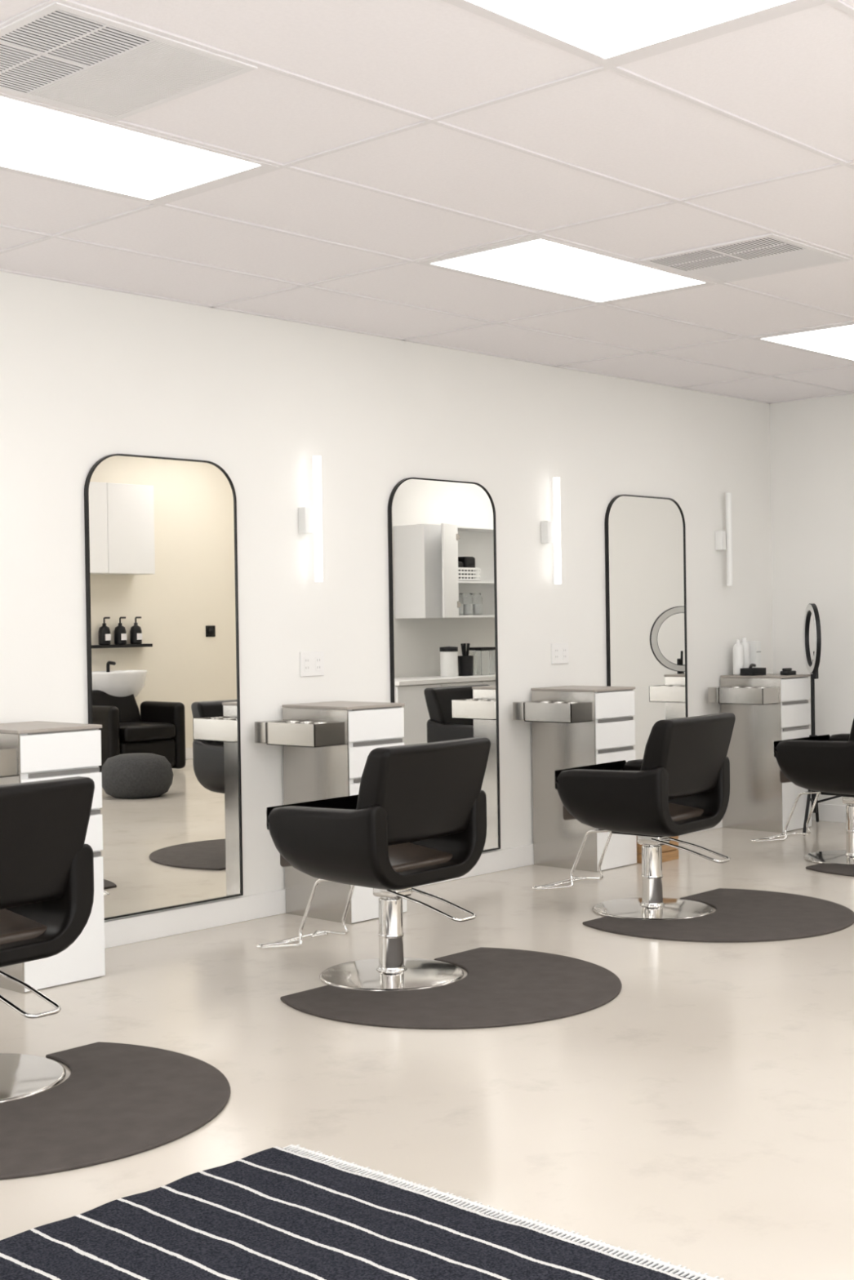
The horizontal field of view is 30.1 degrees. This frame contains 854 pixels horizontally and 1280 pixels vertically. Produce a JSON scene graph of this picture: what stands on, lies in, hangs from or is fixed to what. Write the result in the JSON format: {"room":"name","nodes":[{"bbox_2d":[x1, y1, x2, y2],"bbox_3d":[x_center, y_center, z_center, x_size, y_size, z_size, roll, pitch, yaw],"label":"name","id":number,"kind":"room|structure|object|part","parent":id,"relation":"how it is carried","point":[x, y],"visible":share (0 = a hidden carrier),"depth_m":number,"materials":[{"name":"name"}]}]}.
{"room":"salon","nodes":[
{"label":"salon","id":0,"kind":"room"},
{"bbox_2d":[0,271,773,921],"bbox_3d":[-1.638,-0.092,6.283,0.100,2.740,11.600,0,1,43],"label":"wall","id":1,"kind":"structure","parent":0,"point":[88,375],"depth_m":7.49,"materials":[{"name":"paint"}]},
{"bbox_2d":[84,453,243,919],"bbox_3d":[-1.109,0.183,6.762,0.023,1.920,0.792,0,1,43],"label":"wall mirror","id":2,"kind":"object","parent":1,"relation":"attached to","point":[161,535],"visible":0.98,"depth_m":6.75,"materials":[{"name":"clear glass"}]},
{"bbox_2d":[297,455,323,582],"bbox_3d":[-0.537,-0.560,7.343,0.078,0.585,0.089,0,1,43],"label":"wall sconce","id":3,"kind":"object","parent":1,"relation":"attached to","point":[306,521],"visible":1,"depth_m":7.33,"materials":[{"name":"white plastic"}]},
{"bbox_2d":[299,651,324,676],"bbox_3d":[-0.535,0.112,7.394,0.010,0.115,0.150,0,1,43],"label":"wall outlet","id":4,"kind":"object","parent":1,"relation":"attached to","point":[311,663],"visible":1,"depth_m":7.39,"materials":[{"name":"white plastic"}]},
{"bbox_2d":[303,657,309,671],"bbox_3d":[-0.557,0.112,7.364,0.002,0.068,0.034,0,1,43],"label":"socket","id":5,"kind":"object","parent":4,"relation":"attached to","point":[306,660],"depth_m":7.36,"materials":[{"name":"white plastic"}]},
{"bbox_2d":[315,656,321,671],"bbox_3d":[-0.507,0.111,7.418,0.002,0.068,0.034,0,1,43],"label":"socket","id":6,"kind":"object","parent":4,"relation":"attached to","point":[318,659],"depth_m":7.42,"materials":[{"name":"white plastic"}]},
{"bbox_2d":[104,818,722,948],"bbox_3d":[-1.577,1.222,6.261,0.014,0.110,11.400,0,1,43],"label":"baseboard","id":7,"kind":"structure","parent":1,"relation":"attached to","point":[126,931],"depth_m":6.97,"materials":[{"name":"white wood"}]},
{"bbox_2d":[0,268,853,404],"bbox_3d":[-0.844,-1.453,5.512,2.120,0.024,11.400,0,1,43],"label":"ceiling trim","id":8,"kind":"object","parent":1,"relation":"attached to","point":[1,270],"depth_m":7.62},
{"bbox_2d":[387,477,500,852],"bbox_3d":[0.096,0.148,8.064,0.023,1.920,0.792,0,1,43],"label":"wall mirror","id":9,"kind":"object","parent":1,"relation":"attached to","point":[442,534],"visible":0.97,"depth_m":8.06,"materials":[{"name":"clear glass"}]},
{"bbox_2d":[540,476,561,584],"bbox_3d":[0.679,-0.596,8.656,0.078,0.585,0.089,0,1,43],"label":"wall sconce","id":10,"kind":"object","parent":1,"relation":"attached to","point":[550,532],"visible":1,"depth_m":8.64,"materials":[{"name":"white plastic"}]},
{"bbox_2d":[551,642,568,664],"bbox_3d":[0.735,0.074,8.766,0.010,0.115,0.150,0,1,43],"label":"wall outlet","id":11,"kind":"object","parent":1,"relation":"attached to","point":[559,651],"visible":1,"depth_m":8.76,"materials":[{"name":"white plastic"}]},
{"bbox_2d":[554,647,558,659],"bbox_3d":[0.713,0.075,8.736,0.002,0.068,0.034,0,1,43],"label":"socket","id":12,"kind":"object","parent":11,"relation":"attached to","point":[556,649],"depth_m":8.73,"materials":[{"name":"white plastic"}]},
{"bbox_2d":[562,647,566,659],"bbox_3d":[0.763,0.074,8.790,0.002,0.068,0.034,0,1,43],"label":"socket","id":13,"kind":"object","parent":11,"relation":"attached to","point":[564,649],"depth_m":8.79,"materials":[{"name":"white plastic"}]},
{"bbox_2d":[604,494,687,759],"bbox_3d":[1.305,0.113,9.371,0.023,1.920,0.792,0,1,43],"label":"wall mirror","id":14,"kind":"object","parent":1,"relation":"attached to","point":[645,536],"visible":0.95,"depth_m":9.36,"materials":[{"name":"clear glass"}]},
{"bbox_2d":[715,492,733,586],"bbox_3d":[1.860,-0.630,9.933,0.078,0.585,0.089,0,1,43],"label":"wall sconce","id":15,"kind":"object","parent":1,"relation":"attached to","point":[723,539],"visible":1,"depth_m":9.92,"materials":[{"name":"white plastic"}]},
{"bbox_2d":[0,820,853,1279],"bbox_3d":[1.571,1.301,4.578,7.120,0.100,13.400,0,1,43],"label":"floor","id":16,"kind":"structure","parent":0,"point":[699,1117],"depth_m":4.71,"materials":[{"name":"concrete"}]},
{"bbox_2d":[0,776,94,1102],"bbox_3d":[-1.446,0.850,4.652,0.924,0.892,0.663,0,1,40],"label":"salon chair","id":17,"kind":"object","parent":16,"relation":"on","point":[46,864],"visible":1,"depth_m":4.54,"materials":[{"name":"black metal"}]},
{"bbox_2d":[0,908,47,944],"bbox_3d":[-1.417,0.836,4.619,0.485,0.090,0.470,0,1,40],"label":"seat cushion","id":18,"kind":"object","parent":17,"relation":"on","point":[16,925],"depth_m":4.63,"materials":[{"name":"leather"}]},
{"bbox_3d":[-1.185,1.001,4.514,0.347,0.087,0.122,0,1,40],"label":"pump lever","id":19,"kind":"part","parent":17,"relation":"part of","materials":[{"name":"silver metal"}]},
{"bbox_2d":[0,720,105,993],"bbox_3d":[-1.568,0.803,5.945,0.427,0.955,0.563,0,1,43],"label":"station","id":20,"kind":"object","parent":16,"relation":"on","point":[37,750],"visible":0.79,"depth_m":5.89,"materials":[{"name":"white laminate"}]},
{"bbox_2d":[0,748,17,777],"bbox_3d":[-1.660,0.445,5.779,0.310,0.100,0.190,0,1,43],"label":"tray","id":21,"kind":"object","parent":20,"relation":"on","point":[8,757],"depth_m":5.72,"materials":[{"name":"metal"}]},
{"bbox_3d":[-1.623,0.812,5.889,0.422,0.941,0.005,0,1,43],"label":"panel","id":22,"kind":"part","parent":20,"relation":"part of","materials":[{"name":"laminate"}]},
{"bbox_3d":[-1.357,0.411,5.878,0.019,0.135,0.352,0,1,43],"label":"drawer","id":23,"kind":"part","parent":20,"relation":"part of","materials":[{"name":"white laminate"}]},
{"bbox_3d":[-1.355,0.571,5.880,0.019,0.135,0.352,0,1,43],"label":"drawer","id":24,"kind":"part","parent":20,"relation":"part of","materials":[{"name":"white laminate"}]},
{"bbox_3d":[-1.348,1.049,5.886,0.019,0.451,0.352,0,1,43],"label":"door","id":25,"kind":"part","parent":20,"relation":"part of","materials":[{"name":"white laminate"}]},
{"bbox_3d":[-1.353,0.731,5.882,0.019,0.135,0.352,0,1,43],"label":"drawer","id":26,"kind":"part","parent":20,"relation":"part of","materials":[{"name":"white laminate"}]},
{"bbox_2d":[0,1041,231,1179],"bbox_3d":[-1.063,1.288,4.316,0.940,0.012,1.250,0,1,43],"label":"anti-fatigue mat","id":27,"kind":"object","parent":16,"relation":"on","point":[117,1101],"visible":1,"depth_m":4.33,"materials":[{"name":"rubber"}]},
{"bbox_2d":[254,701,406,924],"bbox_3d":[-0.441,0.771,7.163,0.427,0.955,0.563,0,1,43],"label":"station","id":28,"kind":"object","parent":16,"relation":"on","point":[327,746],"visible":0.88,"depth_m":7.06,"materials":[{"name":"white laminate"}]},
{"bbox_2d":[254,719,295,743],"bbox_3d":[-0.566,0.409,7.021,0.370,0.095,0.200,0,1,43],"label":"tray","id":29,"kind":"object","parent":28,"relation":"on","point":[273,731],"depth_m":7.01,"materials":[{"name":"metal"}]},
{"bbox_2d":[266,720,346,747],"bbox_3d":[-0.533,0.412,6.998,0.310,0.100,0.190,0,1,43],"label":"tray","id":30,"kind":"object","parent":28,"relation":"on","point":[296,733],"depth_m":6.92,"materials":[{"name":"metal"}]},
{"bbox_3d":[-0.496,0.779,7.107,0.422,0.941,0.005,0,1,43],"label":"panel","id":31,"kind":"part","parent":28,"relation":"part of","materials":[{"name":"metal"}]},
{"bbox_3d":[-0.225,0.698,7.100,0.019,0.135,0.352,0,1,43],"label":"drawer","id":32,"kind":"part","parent":28,"relation":"part of","materials":[{"name":"white laminate"}]},
{"bbox_3d":[-0.230,0.378,7.096,0.019,0.135,0.352,0,1,43],"label":"drawer","id":33,"kind":"part","parent":28,"relation":"part of","materials":[{"name":"white laminate"}]},
{"bbox_3d":[-0.228,0.538,7.098,0.019,0.135,0.352,0,1,43],"label":"drawer","id":34,"kind":"part","parent":28,"relation":"part of","materials":[{"name":"white laminate"}]},
{"bbox_3d":[-0.221,1.016,7.104,0.019,0.451,0.352,0,1,43],"label":"door","id":35,"kind":"part","parent":28,"relation":"part of","materials":[{"name":"white laminate"}]},
{"bbox_2d":[0,1144,724,1279],"bbox_3d":[-0.182,1.293,2.658,2.093,0.018,1.822,0,1,43],"label":"striped rug","id":36,"kind":"object","parent":16,"relation":"on","point":[290,1212],"visible":1,"depth_m":3.38,"materials":[{"name":"black fabric"}]},
{"bbox_2d":[256,737,490,991],"bbox_3d":[-0.244,0.815,5.950,0.924,0.892,0.663,0,1,40],"label":"salon chair","id":37,"kind":"object","parent":16,"relation":"on","point":[417,816],"visible":1,"depth_m":5.73,"materials":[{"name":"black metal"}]},
{"bbox_2d":[280,842,453,872],"bbox_3d":[-0.215,0.801,5.917,0.485,0.090,0.470,0,1,40],"label":"seat cushion","id":38,"kind":"object","parent":37,"relation":"on","point":[408,856],"depth_m":5.88,"materials":[{"name":"leather"}]},
{"bbox_3d":[0.019,0.966,5.814,0.347,0.087,0.122,0,1,40],"label":"pump lever","id":39,"kind":"part","parent":37,"relation":"part of","materials":[{"name":"silver metal"}]},
{"bbox_2d":[280,946,621,1029],"bbox_3d":[0.193,1.252,5.674,0.940,0.012,1.250,0,1,43],"label":"anti-fatigue mat","id":40,"kind":"object","parent":16,"relation":"on","point":[501,987],"visible":1,"depth_m":5.55,"materials":[{"name":"rubber"}]},
{"bbox_2d":[512,685,636,871],"bbox_3d":[0.782,0.735,8.484,0.427,0.955,0.563,0,1,43],"label":"station","id":41,"kind":"object","parent":16,"relation":"on","point":[572,726],"visible":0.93,"depth_m":8.42,"materials":[{"name":"white laminate"}]},
{"bbox_2d":[512,700,543,720],"bbox_3d":[0.657,0.374,8.342,0.370,0.095,0.200,0,1,43],"label":"tray","id":42,"kind":"object","parent":41,"relation":"on","point":[531,710],"depth_m":8.34,"materials":[{"name":"metal"}]},
{"bbox_2d":[524,700,593,723],"bbox_3d":[0.690,0.376,8.319,0.310,0.100,0.190,0,1,43],"label":"tray","id":43,"kind":"object","parent":41,"relation":"on","point":[543,711],"depth_m":8.25,"materials":[{"name":"metal"}]},
{"bbox_3d":[0.726,0.744,8.428,0.422,0.941,0.005,0,1,43],"label":"panel","id":44,"kind":"part","parent":41,"relation":"part of","materials":[{"name":"metal"}]},
{"bbox_3d":[0.995,0.503,8.419,0.019,0.135,0.352,0,1,43],"label":"drawer","id":45,"kind":"part","parent":41,"relation":"part of","materials":[{"name":"white laminate"}]},
{"bbox_3d":[0.992,0.343,8.416,0.019,0.135,0.352,0,1,43],"label":"drawer","id":46,"kind":"part","parent":41,"relation":"part of","materials":[{"name":"white laminate"}]},
{"bbox_3d":[0.997,0.663,8.421,0.019,0.135,0.352,0,1,43],"label":"drawer","id":47,"kind":"part","parent":41,"relation":"part of","materials":[{"name":"white laminate"}]},
{"bbox_3d":[1.002,0.981,8.425,0.019,0.451,0.352,0,1,43],"label":"door","id":48,"kind":"part","parent":41,"relation":"part of","materials":[{"name":"white laminate"}]},
{"bbox_2d":[531,712,735,919],"bbox_3d":[0.910,0.781,7.195,0.924,0.892,0.663,0,1,38],"label":"salon chair","id":49,"kind":"object","parent":16,"relation":"on","point":[680,785],"visible":1,"depth_m":6.97,"materials":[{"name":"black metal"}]},
{"bbox_2d":[562,802,703,821],"bbox_3d":[0.940,0.767,7.162,0.485,0.090,0.470,0,1,38],"label":"seat cushion","id":50,"kind":"object","parent":49,"relation":"on","point":[678,811],"depth_m":7.12,"materials":[{"name":"leather"}]},
{"bbox_3d":[1.009,0.861,7.197,0.260,0.026,0.240,0,1,38],"label":"seat plate","id":51,"kind":"part","parent":49,"relation":"part of","materials":[{"name":"black plastic"}]},
{"bbox_3d":[1.177,0.932,7.066,0.347,0.087,0.122,0,1,38],"label":"pump lever","id":52,"kind":"part","parent":49,"relation":"part of","materials":[{"name":"silver metal"}]},
{"bbox_2d":[636,835,678,863],"bbox_3d":[1.182,1.121,8.708,0.300,0.165,0.260,0,1,43],"label":"wooden crate","id":53,"kind":"object","parent":16,"relation":"on","point":[668,853],"visible":0.15,"depth_m":8.63,"materials":[{"name":"brown wood"}]},
{"bbox_2d":[582,888,853,942],"bbox_3d":[1.385,1.217,6.969,0.930,0.012,1.250,0,1,43],"label":"anti-fatigue mat","id":54,"kind":"object","parent":16,"relation":"on","point":[740,915],"visible":1,"depth_m":6.85,"materials":[{"name":"rubber"}]},
{"bbox_2d":[707,673,811,832],"bbox_3d":[2.058,0.698,9.863,0.427,0.955,0.563,0,1,43],"label":"station","id":55,"kind":"object","parent":16,"relation":"on","point":[767,708],"visible":0.9,"depth_m":9.77,"materials":[{"name":"white laminate"}]},
{"bbox_2d":[707,685,731,702],"bbox_3d":[1.933,0.337,9.722,0.370,0.095,0.200,0,1,43],"label":"tray","id":56,"kind":"object","parent":55,"relation":"on","point":[722,694],"depth_m":9.73,"materials":[{"name":"metal"}]},
{"bbox_2d":[732,639,743,675],"bbox_3d":[1.953,0.108,9.957,0.068,0.225,0.068,0,1,43],"label":"bottle","id":57,"kind":"object","parent":55,"relation":"on","point":[737,649],"visible":0.97,"depth_m":9.93,"materials":[{"name":"white plastic"}]},
{"bbox_2d":[739,637,749,668],"bbox_3d":[2.006,0.101,10.029,0.064,0.235,0.064,0,1,43],"label":"bottle","id":58,"kind":"object","parent":55,"relation":"on","point":[745,644],"visible":0.62,"depth_m":10.00,"materials":[{"name":"white plastic"}]},
{"bbox_2d":[718,686,778,705],"bbox_3d":[1.966,0.339,9.698,0.310,0.100,0.190,0,1,43],"label":"tray","id":59,"kind":"object","parent":55,"relation":"on","point":[733,695],"depth_m":9.62,"materials":[{"name":"metal"}]},
{"bbox_3d":[2.003,0.706,9.807,0.422,0.941,0.005,0,1,43],"label":"panel","id":60,"kind":"part","parent":55,"relation":"part of","materials":[{"name":"laminate"}]},
{"bbox_2d":[739,663,765,675],"bbox_3d":[2.034,0.184,9.897,0.090,0.073,0.160,0,1,43],"label":"caddy","id":61,"kind":"object","parent":55,"relation":"on","point":[749,671],"visible":1,"depth_m":9.85,"materials":[{"name":"black plastic"}]},
{"bbox_2d":[739,667,765,675],"bbox_3d":[2.034,0.198,9.897,0.090,0.045,0.160,0,1,43],"label":"tray","id":62,"kind":"object","parent":61,"relation":"on","point":[746,671],"depth_m":9.85,"materials":[{"name":"black plastic"}]},
{"bbox_2d":[747,640,760,667],"bbox_3d":[2.077,0.112,10.060,0.062,0.210,0.056,0,1,43],"label":"product box","id":63,"kind":"object","parent":55,"relation":"on","point":[754,646],"visible":0.6,"depth_m":10.04,"materials":[{"name":"white cardboard"}]},
{"bbox_2d":[779,667,795,675],"bbox_3d":[2.247,0.196,9.877,0.060,0.042,0.100,0,1,43],"label":"dock","id":64,"kind":"object","parent":55,"relation":"on","point":[786,671],"visible":1,"depth_m":9.85,"materials":[{"name":"black plastic"}]},
{"bbox_3d":[2.269,0.305,9.796,0.019,0.135,0.352,0,1,43],"label":"drawer","id":65,"kind":"part","parent":55,"relation":"part of","materials":[{"name":"white laminate"}]},
{"bbox_3d":[2.271,0.465,9.798,0.019,0.135,0.352,0,1,43],"label":"drawer","id":66,"kind":"part","parent":55,"relation":"part of","materials":[{"name":"white laminate"}]},
{"bbox_3d":[2.274,0.625,9.800,0.019,0.135,0.352,0,1,43],"label":"drawer","id":67,"kind":"part","parent":55,"relation":"part of","materials":[{"name":"white laminate"}]},
{"bbox_3d":[2.278,0.943,9.804,0.019,0.451,0.352,0,1,43],"label":"door","id":68,"kind":"part","parent":55,"relation":"part of","materials":[{"name":"white laminate"}]},
{"bbox_2d":[750,718,853,865],"bbox_3d":[2.208,0.743,8.605,0.924,0.892,0.663,0,1,43],"label":"salon chair","id":69,"kind":"object","parent":16,"relation":"on","point":[824,765],"visible":1,"depth_m":8.39,"materials":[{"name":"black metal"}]},
{"bbox_2d":[779,770,791,782],"bbox_3d":[2.235,0.729,8.570,0.485,0.090,0.470,0,1,43],"label":"seat cushion","id":70,"kind":"object","parent":69,"relation":"on","point":[783,779],"depth_m":8.54,"materials":[{"name":"leather"}]},
{"bbox_3d":[2.307,0.823,8.599,0.260,0.026,0.240,0,1,43],"label":"seat plate","id":71,"kind":"part","parent":69,"relation":"part of","materials":[{"name":"black plastic"}]},
{"bbox_2d":[802,603,842,835],"bbox_3d":[2.402,0.470,9.812,0.599,1.392,0.460,-1,1,-27],"label":"ring light","id":72,"kind":"object","parent":16,"relation":"on","point":[812,667],"visible":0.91,"depth_m":9.82,"materials":[{"name":"black plastic"}]},
{"bbox_3d":[2.325,0.958,9.664,0.020,0.421,0.394,-1,1,23],"label":"tripod leg","id":73,"kind":"part","parent":72,"relation":"part of","materials":[{"name":"black plastic"}]},
{"bbox_2d":[803,604,816,672],"bbox_3d":[2.370,-0.009,9.828,0.004,0.426,0.426,-1,1,3],"label":"diffuser","id":74,"kind":"object","parent":72,"relation":"attached to","point":[811,609],"depth_m":9.91,"materials":[{"name":"white plastic"}]},
{"bbox_3d":[2.441,0.952,9.973,0.020,0.419,0.296,-1,1,18],"label":"tripod leg","id":75,"kind":"part","parent":72,"relation":"part of","materials":[{"name":"black plastic"}]},
{"bbox_2d":[805,862,853,876],"bbox_3d":[2.689,1.179,8.378,0.930,0.012,1.250,0,1,43],"label":"anti-fatigue mat","id":76,"kind":"object","parent":16,"relation":"on","point":[838,869],"visible":1,"depth_m":8.21,"materials":[{"name":"rubber"}]},
{"bbox_2d":[769,394,853,805],"bbox_3d":[3.081,-0.209,9.749,2.120,2.740,0.100,0,1,43],"label":"wall","id":77,"kind":"structure","parent":0,"point":[811,441],"depth_m":10.20,"materials":[{"name":"paint"}]},
{"bbox_2d":[811,803,845,822],"bbox_3d":[3.067,1.107,9.719,2.106,0.110,0.014,0,1,43],"label":"baseboard","id":78,"kind":"structure","parent":77,"relation":"attached to","point":[827,812],"depth_m":10.15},
{"bbox_3d":[1.525,-1.708,4.539,7.120,0.480,13.400,0,1,43],"label":"ceiling","id":79,"kind":"structure","parent":0,"visible":0},
{"bbox_2d":[0,92,279,204],"bbox_3d":[-1.073,-1.427,4.579,0.590,0.007,1.200,0,1,43],"label":"housing","id":80,"kind":"object","parent":79,"relation":"attached to","point":[264,166],"visible":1,"depth_m":4.82,"materials":[{"name":"white metal"}]},
{"bbox_2d":[0,96,260,199],"bbox_3d":[-1.073,-1.424,4.579,0.544,0.004,1.090,0,1,43],"label":"diffuser","id":81,"kind":"object","parent":80,"relation":"attached to","point":[35,140],"visible":1,"depth_m":4.68,"materials":[{"name":"white plastic"}]},
{"bbox_2d":[0,0,853,394],"bbox_3d":[1.528,-1.477,4.542,6.920,0.026,13.200,0,1,43],"label":"grid","id":82,"kind":"object","parent":79,"relation":"attached to","point":[839,4],"visible":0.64,"depth_m":5.06,"materials":[{"name":"white metal"}]},
{"bbox_2d":[0,1,257,120],"bbox_3d":[-0.837,-1.421,3.932,0.585,0.008,0.590,0,1,43],"label":"ceiling air vent","id":83,"kind":"object","parent":82,"relation":"in","point":[59,54],"depth_m":3.91,"materials":[{"name":"white metal"}]},
{"bbox_2d":[0,0,853,402],"bbox_3d":[1.099,-1.467,4.231,6.687,0.017,10.957,0,1,43],"label":"ceiling","id":84,"kind":"structure","parent":82,"relation":"in","point":[791,75],"depth_m":5.08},
{"bbox_2d":[640,232,850,283],"bbox_3d":[1.241,-1.481,6.177,0.585,0.008,0.590,0,1,43],"label":"ceiling air vent","id":85,"kind":"object","parent":82,"relation":"in","point":[767,254],"depth_m":6.15,"materials":[{"name":"white metal"}]},
{"bbox_2d":[417,235,716,304],"bbox_3d":[0.584,-1.475,6.370,0.590,0.007,1.200,0,1,43],"label":"housing","id":86,"kind":"object","parent":79,"relation":"attached to","point":[429,261],"visible":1,"depth_m":6.15,"materials":[{"name":"white metal"}]},
{"bbox_2d":[431,239,705,302],"bbox_3d":[0.584,-1.472,6.370,0.544,0.004,1.090,0,1,43],"label":"diffuser","id":87,"kind":"object","parent":86,"relation":"attached to","point":[540,264],"visible":1,"depth_m":6.33,"materials":[{"name":"white plastic"}]},
{"bbox_2d":[452,0,823,66],"bbox_3d":[0.271,-1.431,3.336,0.590,0.007,1.200,0,1,43],"label":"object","id":88,"kind":"object","parent":79,"relation":"attached to","point":[790,6],"visible":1,"depth_m":3.74,"materials":[{"name":"white metal"}]},
{"bbox_2d":[466,0,793,58],"bbox_3d":[0.271,-1.429,3.336,0.544,0.004,1.090,0,1,43],"label":"diffuser","id":89,"kind":"object","parent":88,"relation":"attached to","point":[604,28],"visible":1,"depth_m":3.65,"materials":[{"name":"white plastic"}]},
{"bbox_2d":[751,322,853,361],"bbox_3d":[2.241,-1.523,8.160,0.590,0.007,1.200,0,1,43],"label":"housing","id":90,"kind":"object","parent":79,"relation":"attached to","point":[759,338],"visible":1,"depth_m":7.83,"materials":[{"name":"white metal"}]},
{"bbox_2d":[761,324,853,359],"bbox_3d":[2.241,-1.521,8.160,0.544,0.004,1.090,0,1,43],"label":"diffuser","id":91,"kind":"object","parent":90,"relation":"attached to","point":[836,341],"visible":1,"depth_m":8.02,"materials":[{"name":"white plastic"}]}
]}

